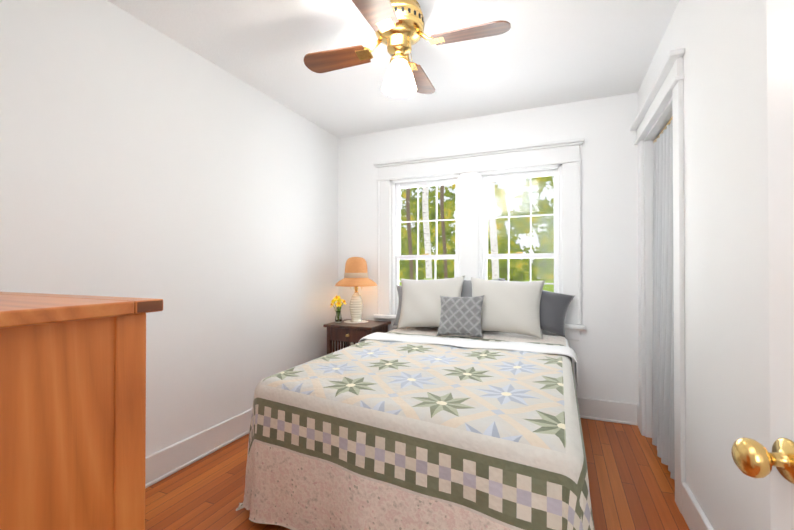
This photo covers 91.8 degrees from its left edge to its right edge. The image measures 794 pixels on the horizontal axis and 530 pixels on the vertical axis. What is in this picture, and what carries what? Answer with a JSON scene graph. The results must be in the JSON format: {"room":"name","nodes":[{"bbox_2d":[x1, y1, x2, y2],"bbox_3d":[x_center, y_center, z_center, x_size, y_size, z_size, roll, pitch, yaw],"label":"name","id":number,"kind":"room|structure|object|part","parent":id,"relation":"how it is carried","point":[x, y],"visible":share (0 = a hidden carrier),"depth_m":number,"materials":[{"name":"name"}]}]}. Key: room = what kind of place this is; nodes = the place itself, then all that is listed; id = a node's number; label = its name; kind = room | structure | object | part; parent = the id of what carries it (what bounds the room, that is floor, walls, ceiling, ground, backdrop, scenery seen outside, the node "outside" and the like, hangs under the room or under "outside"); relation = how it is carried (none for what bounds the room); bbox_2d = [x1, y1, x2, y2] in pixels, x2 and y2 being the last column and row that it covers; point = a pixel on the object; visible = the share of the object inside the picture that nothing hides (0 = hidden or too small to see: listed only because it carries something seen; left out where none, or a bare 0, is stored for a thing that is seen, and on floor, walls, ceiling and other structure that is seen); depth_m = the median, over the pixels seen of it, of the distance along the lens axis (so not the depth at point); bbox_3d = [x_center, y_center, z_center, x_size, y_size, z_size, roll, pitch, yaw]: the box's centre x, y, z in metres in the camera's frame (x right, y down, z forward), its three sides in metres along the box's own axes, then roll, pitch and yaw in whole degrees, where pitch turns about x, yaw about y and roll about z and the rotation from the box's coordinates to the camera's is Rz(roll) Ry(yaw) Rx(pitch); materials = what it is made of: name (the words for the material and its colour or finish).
{"room":"bedroom","nodes":[
{"label":"bedroom","id":0,"kind":"room"},
{"bbox_2d":[0,0,337,456],"bbox_3d":[-1.234,-0.055,2.324,0.120,2.400,3.380,0,-1,23],"label":"wall","id":1,"kind":"structure","parent":0,"point":[196,193],"depth_m":2.12,"materials":[{"name":"white paint"}]},
{"bbox_2d":[145,408,251,487],"bbox_3d":[-1.164,1.070,2.285,0.030,0.150,3.140,0,-1,23],"label":"baseboard","id":2,"kind":"structure","parent":1,"relation":"attached to","point":[170,460],"depth_m":2.24,"materials":[{"name":"white paint"}]},
{"bbox_2d":[107,0,678,137],"bbox_3d":[-0.330,-1.315,1.088,2.750,0.100,4.980,0,-1,23],"label":"ceiling","id":3,"kind":"structure","parent":0,"point":[541,53],"depth_m":2.26,"materials":[{"name":"white paint"}]},
{"bbox_2d":[304,0,510,96],"bbox_3d":[0.011,-1.060,1.886,0.789,0.397,0.789,0,-1,-26],"label":"ceiling fan","id":4,"kind":"object","parent":3,"relation":"hanging from","point":[397,26],"visible":1,"depth_m":1.83,"materials":[{"name":"brown wood"}]},
{"bbox_3d":[0.011,-0.929,1.885,0.172,0.135,0.172,0,-1,23],"label":"lamp shade","id":5,"kind":"part","parent":4,"relation":"part of","materials":[{"name":"white glass"}]},
{"bbox_2d":[145,418,689,529],"bbox_3d":[-0.330,1.185,1.067,2.750,0.100,4.980,0,-1,23],"label":"floor","id":6,"kind":"structure","parent":0,"point":[631,484],"depth_m":1.96,"materials":[{"name":"brown wood"}]},
{"bbox_2d":[0,292,162,529],"bbox_3d":[-1.125,0.608,0.885,0.980,1.051,0.541,0,-1,23],"label":"dresser","id":7,"kind":"object","parent":6,"relation":"on","point":[72,412],"visible":1,"depth_m":0.80,"materials":[{"name":"brown wood"}]},
{"bbox_2d":[323,319,390,353],"bbox_3d":[-0.342,0.832,3.383,0.460,0.645,0.404,0,-1,23],"label":"nightstand","id":8,"kind":"object","parent":6,"relation":"on","point":[347,334],"visible":0.4,"depth_m":3.27,"materials":[{"name":"brown wood"}]},
{"bbox_2d":[330,295,345,322],"bbox_3d":[-0.518,0.387,3.394,0.140,0.241,0.116,0,-1,23],"label":"vase","id":9,"kind":"object","parent":8,"relation":"on","point":[338,317],"visible":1,"depth_m":3.38,"materials":[{"name":"yellow plant"}]},
{"bbox_2d":[335,257,376,322],"bbox_3d":[-0.366,0.217,3.448,0.378,0.582,0.378,0,-1,23],"label":"lamp","id":10,"kind":"object","parent":8,"relation":"on","point":[356,274],"visible":1,"depth_m":3.38,"materials":[{"name":"orange fabric"}]},
{"bbox_3d":[-0.366,0.056,3.450,0.378,0.259,0.378,0,-1,23],"label":"lamp shade","id":11,"kind":"part","parent":10,"relation":"part of","materials":[{"name":"fabric"}]},
{"bbox_2d":[236,327,594,529],"bbox_3d":[0.260,0.825,2.220,1.527,0.638,2.050,0,-1,23],"label":"bed","id":12,"kind":"object","parent":6,"relation":"on","point":[418,428],"visible":0.94,"depth_m":1.48,"materials":[{"name":"quilted patterned fabric"},{"name":"white cotton sheet"}]},
{"bbox_2d":[393,285,401,325],"bbox_3d":[0.264,0.353,3.281,0.620,0.352,0.159,0,-1,23],"label":"pillow","id":13,"kind":"object","parent":12,"relation":"on","point":[399,290],"visible":0.06,"depth_m":3.35,"materials":[{"name":"grey fabric"}]},
{"bbox_2d":[397,276,464,328],"bbox_3d":[0.272,0.307,3.132,0.581,0.442,0.229,0,-1,23],"label":"pillow","id":14,"kind":"object","parent":12,"relation":"on","point":[421,304],"visible":0.79,"depth_m":3.08,"materials":[{"name":"beige fabric"}]},
{"bbox_2d":[437,295,483,337],"bbox_3d":[0.467,0.373,2.833,0.350,0.304,0.180,0,-1,23],"label":"pillow","id":15,"kind":"object","parent":12,"relation":"on","point":[460,315],"visible":1,"depth_m":2.78,"materials":[{"name":"grey fabric"}]},
{"bbox_2d":[445,277,504,296],"bbox_3d":[0.623,0.316,3.142,0.500,0.425,0.147,0,-1,23],"label":"pillow","id":16,"kind":"object","parent":12,"relation":"on","point":[466,289],"visible":0.04,"depth_m":3.13,"materials":[{"name":"grey fabric"}]},
{"bbox_2d":[471,277,544,338],"bbox_3d":[0.811,0.310,2.906,0.574,0.433,0.229,0,-1,23],"label":"pillow","id":17,"kind":"object","parent":12,"relation":"on","point":[511,306],"visible":0.88,"depth_m":2.82,"materials":[{"name":"beige fabric"}]},
{"bbox_2d":[498,278,574,337],"bbox_3d":[1.012,0.312,2.930,0.634,0.429,0.181,0,-1,23],"label":"pillow","id":18,"kind":"object","parent":12,"relation":"on","point":[554,306],"visible":0.27,"depth_m":2.82,"materials":[{"name":"grey fabric"}]},
{"bbox_2d":[338,92,638,403],"bbox_3d":[0.609,-0.046,3.319,2.750,2.400,0.120,0,-1,23],"label":"wall","id":19,"kind":"structure","parent":0,"point":[605,348],"depth_m":2.91,"materials":[{"name":"white paint"}]},
{"bbox_2d":[373,138,584,340],"bbox_3d":[0.626,-0.186,3.293,1.754,1.522,0.215,0,-1,23],"label":"window","id":20,"kind":"structure","parent":19,"relation":"in","point":[469,174],"depth_m":3.22,"materials":[{"name":"white paint"}]},
{"bbox_2d":[577,397,638,427],"bbox_3d":[0.590,1.078,3.225,2.480,0.150,0.050,0,-1,23],"label":"baseboard","id":21,"kind":"structure","parent":19,"relation":"attached to","point":[589,408],"depth_m":2.83,"materials":[{"name":"white paint"}]},
{"bbox_2d":[638,0,770,529],"bbox_3d":[0.883,-0.069,0.569,0.120,2.400,4.980,0,-1,23],"label":"wall","id":22,"kind":"structure","parent":0,"point":[723,43],"depth_m":1.34,"materials":[{"name":"white paint"}]},
{"bbox_2d":[630,48,685,513],"bbox_3d":[1.539,0.080,2.212,0.180,2.128,1.060,0,-1,23],"label":"trim","id":23,"kind":"structure","parent":22,"relation":"attached to","point":[662,104],"depth_m":2.05,"materials":[{"name":"white paint"}]},
{"bbox_2d":[653,116,672,142],"bbox_3d":[1.567,-0.821,2.208,0.018,0.018,0.760,0,-1,23],"label":"curtain rod","id":24,"kind":"object","parent":22,"relation":"attached to","point":[661,132],"visible":0.4,"depth_m":2.31,"materials":[{"name":"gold metal"}]},
{"bbox_2d":[652,120,674,479],"bbox_3d":[1.555,0.150,2.208,0.107,1.918,0.746,0,-1,23],"label":"curtain","id":25,"kind":"object","parent":24,"relation":"hanging from","point":[663,372],"visible":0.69,"depth_m":2.22,"materials":[{"name":"grey fabric"}]},
{"bbox_2d":[682,482,713,529],"bbox_3d":[0.968,1.059,0.942,0.018,0.150,1.770,0,-1,23],"label":"baseboard","id":26,"kind":"structure","parent":22,"relation":"attached to","point":[695,518],"depth_m":1.62,"materials":[{"name":"white paint"}]},
{"bbox_2d":[731,0,793,529],"bbox_3d":[0.552,0.107,0.286,0.262,2.018,0.776,0,-1,23],"label":"door","id":27,"kind":"structure","parent":22,"relation":"in","point":[752,458],"depth_m":0.63,"materials":[{"name":"white paint"}]},
{"label":"outside","id":28,"kind":"structure","parent":0,"visible":0},
{"bbox_2d":[399,175,553,291],"bbox_3d":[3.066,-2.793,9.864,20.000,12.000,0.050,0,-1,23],"label":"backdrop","id":29,"kind":"structure","parent":28,"point":[494,233],"depth_m":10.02,"materials":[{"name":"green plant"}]}
]}

